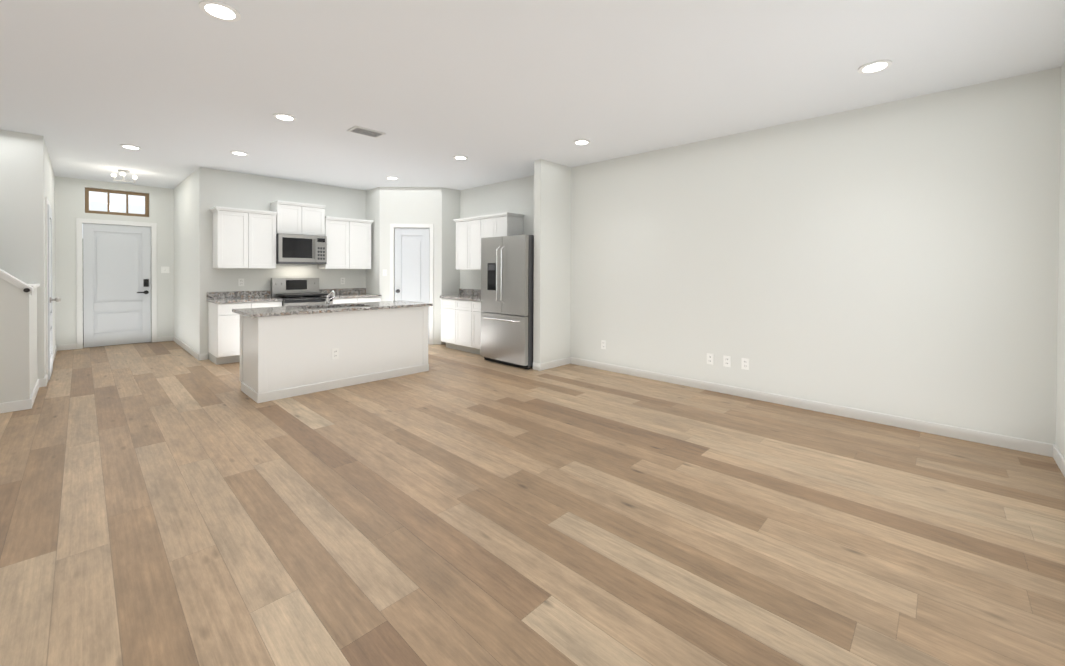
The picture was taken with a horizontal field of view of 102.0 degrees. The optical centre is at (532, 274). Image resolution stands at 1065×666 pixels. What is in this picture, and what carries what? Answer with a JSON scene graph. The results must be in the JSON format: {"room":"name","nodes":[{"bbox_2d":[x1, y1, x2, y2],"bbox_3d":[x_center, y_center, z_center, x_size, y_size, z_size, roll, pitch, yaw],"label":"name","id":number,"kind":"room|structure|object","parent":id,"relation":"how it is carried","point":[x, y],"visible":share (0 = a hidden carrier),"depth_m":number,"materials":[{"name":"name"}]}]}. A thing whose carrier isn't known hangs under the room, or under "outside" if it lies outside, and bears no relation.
{"room":"empty living room","nodes":[
{"label":"empty living room","id":0,"kind":"room"},
{"bbox_2d":[0,278,30,402],"bbox_3d":[-5.621,-0.129,3.011,0.120,2.740,2.750,1,1,44],"label":"wall","id":1,"kind":"structure","parent":0,"point":[15,367],"depth_m":3.91,"materials":[{"name":"white paint"}]},
{"bbox_2d":[0,269,33,294],"bbox_3d":[-5.267,-0.635,3.375,0.180,1.664,1.772,1,1,44],"label":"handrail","id":2,"kind":"structure","parent":1,"relation":"on","point":[13,280],"depth_m":3.90,"materials":[{"name":"white wood"}]},
{"bbox_2d":[0,397,33,412],"bbox_3d":[-5.575,1.196,2.981,0.013,0.090,2.763,1,1,44],"label":"baseboard","id":3,"kind":"structure","parent":1,"relation":"attached to","point":[6,407],"depth_m":3.91,"materials":[{"name":"white wood"}]},
{"bbox_2d":[0,129,44,378],"bbox_3d":[-6.356,-0.140,3.748,0.120,2.740,2.800,1,1,44],"label":"wall","id":4,"kind":"structure","parent":0,"point":[22,253],"depth_m":4.62,"materials":[{"name":"white paint"}]},
{"bbox_2d":[39,377,47,386],"bbox_3d":[-6.310,1.186,3.718,0.013,0.090,2.813,1,1,44],"label":"baseboard","id":5,"kind":"structure","parent":4,"relation":"attached to","point":[42,382],"depth_m":4.72,"materials":[{"name":"white wood"}]},
{"bbox_2d":[44,140,55,375],"bbox_3d":[-6.557,-0.159,5.794,3.000,2.740,0.120,1,1,44],"label":"wall","id":6,"kind":"structure","parent":0,"point":[49,184],"depth_m":6.09,"materials":[{"name":"white paint"}]},
{"bbox_2d":[45,197,50,374],"bbox_3d":[-5.847,0.169,5.211,0.904,2.102,0.016,1,1,44],"label":"door frame","id":7,"kind":"structure","parent":6,"relation":"attached to","point":[46,264],"depth_m":4.90,"materials":[{"name":"white wood"}]},
{"bbox_2d":[47,204,60,379],"bbox_3d":[-5.812,0.201,5.248,0.760,2.022,0.114,1,1,44],"label":"closet door","id":8,"kind":"structure","parent":6,"relation":"in","point":[50,309],"depth_m":5.04,"materials":[{"name":"white wood"}]},
{"bbox_2d":[53,345,57,361],"bbox_3d":[-6.834,1.162,6.157,1.805,0.090,0.015,1,1,44],"label":"baseboard","id":9,"kind":"structure","parent":6,"relation":"attached to","point":[56,347],"depth_m":6.43,"materials":[{"name":"white wood"}]},
{"bbox_2d":[55,176,173,348],"bbox_3d":[-7.045,-0.175,7.339,0.160,2.740,1.680,1,1,44],"label":"wall","id":10,"kind":"structure","parent":0,"point":[69,201],"depth_m":6.96,"materials":[{"name":"white paint"}]},
{"bbox_2d":[76,218,156,348],"bbox_3d":[-7.043,0.143,7.334,0.176,2.104,0.977,1,1,44],"label":"door frame","id":11,"kind":"structure","parent":10,"relation":"attached to","point":[79,270],"depth_m":7.12,"materials":[{"name":"white wood"}]},
{"bbox_2d":[83,223,150,347],"bbox_3d":[-7.006,0.179,7.298,0.119,2.018,0.823,1,1,44],"label":"front door","id":12,"kind":"structure","parent":10,"relation":"in","point":[116,284],"depth_m":7.28,"materials":[{"name":"white wood"}]},
{"bbox_2d":[85,187,148,216],"bbox_3d":[-7.039,-1.215,7.324,0.050,0.414,0.783,1,1,44],"label":"transom window","id":13,"kind":"structure","parent":10,"relation":"in","point":[87,201],"depth_m":7.29,"materials":[{"name":"brown"}]},
{"bbox_2d":[161,267,168,272],"bbox_3d":[-6.568,-0.086,7.715,0.010,0.115,0.115,1,1,44],"label":"light switch","id":14,"kind":"object","parent":10,"relation":"attached to","point":[164,269],"visible":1,"depth_m":7.71,"materials":[{"name":"white plastic"}]},
{"bbox_2d":[174,169,197,352],"bbox_3d":[-5.664,-0.166,7.098,2.490,2.740,0.120,1,1,44],"label":"wall","id":15,"kind":"structure","parent":0,"point":[186,261],"depth_m":6.86,"materials":[{"name":"white paint"}]},
{"bbox_2d":[172,336,202,360],"bbox_3d":[-5.604,1.161,6.968,2.463,0.090,0.035,1,1,44],"label":"baseboard","id":16,"kind":"structure","parent":15,"relation":"attached to","point":[183,345],"depth_m":6.69,"materials":[{"name":"white wood"}]},
{"bbox_2d":[198,167,365,358],"bbox_3d":[-3.525,-0.158,7.447,0.120,2.740,3.580,1,1,44],"label":"wall","id":17,"kind":"structure","parent":0,"point":[220,188],"depth_m":6.59,"materials":[{"name":"white paint"}]},
{"bbox_2d":[238,279,243,285],"bbox_3d":[-4.370,0.116,6.472,0.009,0.115,0.072,1,1,44],"label":"outlet","id":18,"kind":"object","parent":17,"relation":"attached to","point":[240,282],"visible":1,"depth_m":6.47,"materials":[{"name":"white plastic"}]},
{"bbox_2d":[210,206,276,268],"bbox_3d":[-4.236,-0.520,6.342,0.364,0.855,0.757,1,1,44],"label":"upper cabinet","id":19,"kind":"object","parent":17,"relation":"attached to","point":[244,238],"visible":1,"depth_m":6.21,"materials":[{"name":"white wood"}]},
{"bbox_2d":[270,200,325,235],"bbox_3d":[-3.727,-0.875,6.870,0.364,0.498,0.696,1,1,44],"label":"upper cabinet","id":20,"kind":"object","parent":17,"relation":"attached to","point":[298,218],"visible":1,"depth_m":6.74,"materials":[{"name":"white wood"}]},
{"bbox_2d":[276,233,326,263],"bbox_3d":[-3.696,-0.394,6.842,0.453,0.451,0.692,1,1,44],"label":"microwave","id":21,"kind":"object","parent":20,"relation":"attached to","point":[299,249],"visible":1,"depth_m":6.68,"materials":[{"name":"grey metal"}]},
{"bbox_2d":[318,216,373,268],"bbox_3d":[-3.204,-0.524,7.422,0.364,0.855,0.807,1,1,44],"label":"upper cabinet","id":22,"kind":"object","parent":17,"relation":"attached to","point":[348,243],"visible":0.98,"depth_m":7.29,"materials":[{"name":"white wood"}]},
{"bbox_2d":[366,187,379,294],"bbox_3d":[-2.810,-0.157,7.725,0.530,2.740,0.120,1,1,44],"label":"wall","id":23,"kind":"structure","parent":0,"point":[373,214],"depth_m":7.63,"materials":[{"name":"white paint"}]},
{"bbox_2d":[379,187,441,343],"bbox_3d":[-2.123,-0.152,7.570,1.075,2.740,0.120,0,1,-1],"label":"wall","id":24,"kind":"structure","parent":0,"point":[410,205],"depth_m":7.50,"materials":[{"name":"white paint"}]},
{"bbox_2d":[390,224,433,344],"bbox_3d":[-2.105,0.167,7.574,0.754,2.102,0.152,0,1,-1],"label":"door frame","id":25,"kind":"structure","parent":24,"relation":"attached to","point":[392,259],"depth_m":7.50,"materials":[{"name":"white wood"}]},
{"bbox_2d":[395,228,429,343],"bbox_3d":[-2.114,0.201,7.543,0.462,2.018,0.489,1,1,44],"label":"pantry door","id":26,"kind":"structure","parent":24,"relation":"in","point":[412,264],"depth_m":7.53,"materials":[{"name":"white wood"}]},
{"bbox_2d":[441,187,459,343],"bbox_3d":[-1.491,-0.150,7.707,0.120,2.740,0.395,1,1,44],"label":"wall","id":27,"kind":"structure","parent":0,"point":[450,213],"depth_m":7.64,"materials":[{"name":"white paint"}]},
{"bbox_2d":[0,341,1064,665],"bbox_3d":[-2.908,1.276,3.930,11.360,0.060,8.420,1,1,44],"label":"floor","id":28,"kind":"structure","parent":0,"point":[168,503],"depth_m":2.18,"materials":[{"name":"brown wood"}]},
{"bbox_2d":[30,288,37,394],"bbox_3d":[-5.092,0.682,4.328,0.918,1.100,0.120,1,1,44],"label":"wall","id":29,"kind":"structure","parent":28,"relation":"on","point":[33,334],"depth_m":4.32,"materials":[{"name":"white paint"}]},
{"bbox_2d":[28,284,39,287],"bbox_3d":[-5.100,0.117,4.334,0.886,0.028,0.160,1,1,44],"label":"trim","id":30,"kind":"structure","parent":29,"relation":"on","point":[35,285],"depth_m":4.44,"materials":[{"name":"white wood"}]},
{"bbox_2d":[30,379,38,400],"bbox_3d":[-5.008,1.187,4.340,1.010,0.090,0.015,1,1,44],"label":"baseboard","id":31,"kind":"structure","parent":29,"relation":"attached to","point":[36,388],"depth_m":4.36,"materials":[{"name":"white wood"}]},
{"bbox_2d":[207,290,282,364],"bbox_3d":[-4.163,0.735,6.250,0.621,0.968,0.803,1,1,44],"label":"base cabinet","id":32,"kind":"object","parent":28,"relation":"on","point":[223,333],"visible":0.54,"depth_m":5.95,"materials":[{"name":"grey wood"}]},
{"bbox_2d":[271,278,332,305],"bbox_3d":[-3.602,0.637,6.757,0.714,1.160,0.692,1,1,44],"label":"range","id":33,"kind":"object","parent":28,"relation":"on","point":[296,291],"visible":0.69,"depth_m":6.77,"materials":[{"name":"silver metal"}]},
{"bbox_2d":[240,306,428,402],"bbox_3d":[-2.259,0.821,5.114,0.734,0.836,1.916,1,1,44],"label":"kitchen island","id":34,"kind":"object","parent":28,"relation":"on","point":[285,351],"depth_m":4.65,"materials":[{"name":"white"}]},
{"bbox_2d":[232,302,431,317],"bbox_3d":[-2.260,0.387,5.099,0.775,0.032,2.010,1,1,44],"label":"island countertop","id":35,"kind":"structure","parent":34,"relation":"on","point":[264,312],"depth_m":4.75,"materials":[{"name":"grey stone"}]},
{"bbox_2d":[308,306,327,309],"bbox_3d":[-2.304,0.497,5.080,0.450,0.212,0.740,1,1,44],"label":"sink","id":36,"kind":"object","parent":35,"relation":"in","point":[309,307],"depth_m":5.09,"materials":[{"name":"grey metal"}]},
{"bbox_2d":[324,290,334,305],"bbox_3d":[-2.419,0.279,5.231,0.223,0.180,0.114,1,1,44],"label":"faucet","id":37,"kind":"object","parent":35,"relation":"on","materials":[{"name":"silver metal"}]},
{"bbox_2d":[332,348,338,358],"bbox_3d":[-2.152,0.863,4.707,0.009,0.115,0.072,1,1,44],"label":"outlet","id":38,"kind":"object","parent":34,"relation":"attached to","point":[335,353],"visible":1,"depth_m":4.71,"materials":[{"name":"white plastic"}]},
{"bbox_2d":[319,288,381,303],"bbox_3d":[-3.111,0.731,7.351,0.621,0.968,0.834,1,1,44],"label":"base cabinet","id":39,"kind":"object","parent":28,"relation":"on","point":[351,295],"visible":0.19,"depth_m":7.32,"materials":[{"name":"white wood"}]},
{"bbox_2d":[440,297,451,348],"bbox_3d":[-1.151,0.807,7.241,0.464,0.836,0.596,1,1,44],"label":"base cabinet","id":40,"kind":"object","parent":28,"relation":"on","point":[446,306],"depth_m":7.09,"materials":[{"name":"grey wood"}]},
{"bbox_2d":[452,301,467,351],"bbox_3d":[-0.878,0.811,6.980,0.524,0.836,0.596,1,1,44],"label":"base cabinet","id":41,"kind":"object","parent":28,"relation":"on","point":[461,321],"depth_m":6.85,"materials":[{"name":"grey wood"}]},
{"bbox_2d":[440,293,480,300],"bbox_3d":[-0.985,0.376,7.063,1.504,0.032,0.621,1,1,44],"label":"countertop","id":42,"kind":"structure","parent":41,"relation":"on","point":[461,296],"depth_m":6.98,"materials":[{"name":"grey stone"}]},
{"bbox_2d":[468,301,480,354],"bbox_3d":[-0.604,0.815,6.718,0.467,0.836,0.596,1,1,44],"label":"base cabinet","id":43,"kind":"object","parent":28,"relation":"on","point":[474,307],"depth_m":6.59,"materials":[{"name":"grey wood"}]},
{"bbox_2d":[481,235,533,369],"bbox_3d":[-0.185,0.357,6.144,0.900,1.765,0.811,1,1,44],"label":"refrigerator","id":44,"kind":"object","parent":28,"relation":"on","point":[507,286],"visible":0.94,"depth_m":5.81,"materials":[{"name":"grey metal"}]},
{"bbox_2d":[0,0,1064,190],"bbox_3d":[-2.894,-1.534,3.905,11.360,0.080,8.420,1,1,44],"label":"ceiling","id":45,"kind":"structure","parent":0,"point":[178,92],"depth_m":3.18,"materials":[{"name":"white paint"}]},
{"bbox_2d":[111,169,136,182],"bbox_3d":[-5.981,-1.450,6.328,0.263,0.160,0.279,1,1,44],"label":"ceiling light","id":46,"kind":"object","parent":45,"relation":"hanging from","point":[122,173],"visible":1,"depth_m":6.32,"materials":[{"name":"white glass"}]},
{"bbox_2d":[120,144,141,149],"bbox_3d":[-4.751,-1.508,5.103,0.190,0.011,0.190,1,1,44],"label":"recessed light","id":47,"kind":"object","parent":45,"relation":"in","point":[130,147],"visible":1,"depth_m":5.10,"materials":[{"name":"white"}]},
{"bbox_2d":[199,0,240,21],"bbox_3d":[-1.740,-1.468,2.405,0.190,0.011,0.190,1,1,44],"label":"recessed light","id":48,"kind":"object","parent":45,"relation":"in","point":[219,10],"visible":0.96,"depth_m":2.39,"materials":[{"name":"white"}]},
{"bbox_2d":[230,151,248,155],"bbox_3d":[-3.635,-1.504,5.348,0.190,0.011,0.190,1,1,44],"label":"recessed light","id":49,"kind":"object","parent":45,"relation":"in","point":[241,153],"visible":0.96,"depth_m":5.34,"materials":[{"name":"white"}]},
{"bbox_2d":[273,113,295,120],"bbox_3d":[-2.341,-1.486,4.077,0.190,0.011,0.190,1,1,44],"label":"recessed light","id":50,"kind":"object","parent":45,"relation":"in","point":[283,117],"visible":0.94,"depth_m":4.07,"materials":[{"name":"white"}]},
{"bbox_2d":[347,126,385,137],"bbox_3d":[-1.731,-1.486,4.500,0.200,0.014,0.320,1,1,44],"label":"ceiling vent","id":51,"kind":"object","parent":45,"relation":"in","point":[365,131],"visible":1,"depth_m":4.49,"materials":[{"name":"white metal"}]},
{"bbox_2d":[386,177,398,179],"bbox_3d":[-2.194,-1.510,6.753,0.190,0.011,0.190,1,1,44],"label":"recessed light","id":52,"kind":"object","parent":45,"relation":"in","point":[393,178],"visible":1,"depth_m":6.75,"materials":[{"name":"white"}]},
{"bbox_2d":[453,155,467,159],"bbox_3d":[-0.919,-1.492,5.507,0.190,0.011,0.190,1,1,44],"label":"recessed light","id":53,"kind":"object","parent":45,"relation":"in","point":[459,157],"visible":0.88,"depth_m":5.47,"materials":[{"name":"white"}]},
{"bbox_2d":[573,139,589,144],"bbox_3d":[0.551,-1.479,4.820,0.190,0.011,0.190,1,1,44],"label":"recessed light","id":54,"kind":"object","parent":45,"relation":"in","point":[581,142],"visible":0.96,"depth_m":4.81,"materials":[{"name":"white"}]},
{"bbox_2d":[858,60,891,73],"bbox_3d":[2.396,-1.453,3.020,0.190,0.011,0.190,1,1,44],"label":"recessed light","id":55,"kind":"object","parent":45,"relation":"in","point":[875,66],"visible":0.96,"depth_m":3.00,"materials":[{"name":"white"}]},
{"bbox_2d":[533,159,571,363],"bbox_3d":[0.277,-0.125,5.853,0.120,2.740,0.630,1,1,44],"label":"wall","id":56,"kind":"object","parent":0,"point":[552,272],"visible":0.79,"depth_m":5.75,"materials":[{"name":"white paint"}]},
{"bbox_2d":[537,357,568,370],"bbox_3d":[0.299,1.200,5.814,0.033,0.090,0.623,1,1,44],"label":"baseboard","id":57,"kind":"structure","parent":56,"relation":"attached to","point":[543,366],"depth_m":5.76,"materials":[{"name":"white wood"}]},
{"bbox_2d":[460,67,1060,443],"bbox_3d":[0.792,-0.123,5.907,8.490,2.740,0.160,1,1,44],"label":"wall","id":58,"kind":"structure","parent":0,"point":[898,258],"depth_m":3.85,"materials":[{"name":"white paint"}]},
{"bbox_2d":[453,220,464,269],"bbox_3d":[-1.052,-0.498,7.320,0.387,0.827,0.336,1,1,44],"label":"upper cabinet","id":59,"kind":"object","parent":58,"relation":"attached to","point":[460,224],"depth_m":7.25,"materials":[{"name":"white wood"}]},
{"bbox_2d":[465,216,476,269],"bbox_3d":[-0.835,-0.495,7.113,0.444,0.827,0.336,1,1,44],"label":"upper cabinet","id":60,"kind":"object","parent":58,"relation":"attached to","point":[471,232],"depth_m":7.05,"materials":[{"name":"white wood"}]},
{"bbox_2d":[468,289,480,296],"bbox_3d":[-0.677,0.310,7.184,1.226,0.100,0.020,1,1,44],"label":"backsplash","id":61,"kind":"structure","parent":58,"relation":"attached to","point":[478,292],"depth_m":7.45,"materials":[{"name":"grey stone"}]},
{"bbox_2d":[477,216,492,269],"bbox_3d":[-0.619,-0.492,6.906,0.387,0.827,0.336,1,1,44],"label":"upper cabinet","id":62,"kind":"object","parent":58,"relation":"attached to","point":[484,223],"depth_m":6.84,"materials":[{"name":"white wood"}]},
{"bbox_2d":[493,212,523,236],"bbox_3d":[-0.369,-0.731,6.667,0.300,0.342,0.336,1,1,44],"label":"upper cabinet","id":63,"kind":"object","parent":58,"relation":"attached to","point":[506,224],"depth_m":6.55,"materials":[{"name":"white wood"}]},
{"bbox_2d":[601,340,605,348],"bbox_3d":[0.933,0.920,5.660,0.072,0.115,0.009,1,1,44],"label":"outlet","id":64,"kind":"object","parent":58,"relation":"attached to","point":[603,344],"visible":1,"depth_m":5.66,"materials":[{"name":"white plastic"}]},
{"bbox_2d":[707,353,713,364],"bbox_3d":[1.935,0.918,4.701,0.072,0.115,0.009,1,1,44],"label":"outlet","id":65,"kind":"object","parent":58,"relation":"attached to","point":[710,358],"visible":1,"depth_m":4.70,"materials":[{"name":"white plastic"}]},
{"bbox_2d":[723,355,730,366],"bbox_3d":[2.064,0.920,4.578,0.072,0.115,0.009,1,1,44],"label":"outlet","id":66,"kind":"object","parent":58,"relation":"attached to","point":[726,361],"visible":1,"depth_m":4.58,"materials":[{"name":"white plastic"}]},
{"bbox_2d":[741,358,748,369],"bbox_3d":[2.196,0.922,4.452,0.072,0.115,0.009,1,1,44],"label":"outlet","id":67,"kind":"object","parent":58,"relation":"attached to","point":[745,363],"visible":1,"depth_m":4.45,"materials":[{"name":"white plastic"}]},
{"bbox_2d":[569,357,1048,455],"bbox_3d":[2.091,1.221,4.550,4.330,0.090,0.015,1,1,44],"label":"baseboard","id":68,"kind":"structure","parent":58,"relation":"attached to","point":[1026,445],"depth_m":3.85,"materials":[{"name":"white wood"}]},
{"bbox_2d":[1055,61,1064,458],"bbox_3d":[1.060,-0.070,0.160,0.160,2.740,8.100,1,1,44],"label":"wall","id":69,"kind":"structure","parent":0,"point":[1060,415],"depth_m":2.94,"materials":[{"name":"white paint"}]},
{"bbox_2d":[1049,444,1064,476],"bbox_3d":[0.976,1.254,0.218,0.015,0.090,7.820,1,1,44],"label":"baseboard","id":70,"kind":"structure","parent":69,"relation":"attached to","point":[1054,452],"depth_m":2.91,"materials":[{"name":"white wood"}]},
{"label":"outside","id":71,"kind":"structure","parent":0,"visible":0},
{"bbox_2d":[82,188,144,238],"bbox_3d":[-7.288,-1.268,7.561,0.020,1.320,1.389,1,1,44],"label":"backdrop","id":72,"kind":"structure","parent":71,"point":[117,205],"depth_m":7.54,"materials":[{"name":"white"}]}
]}

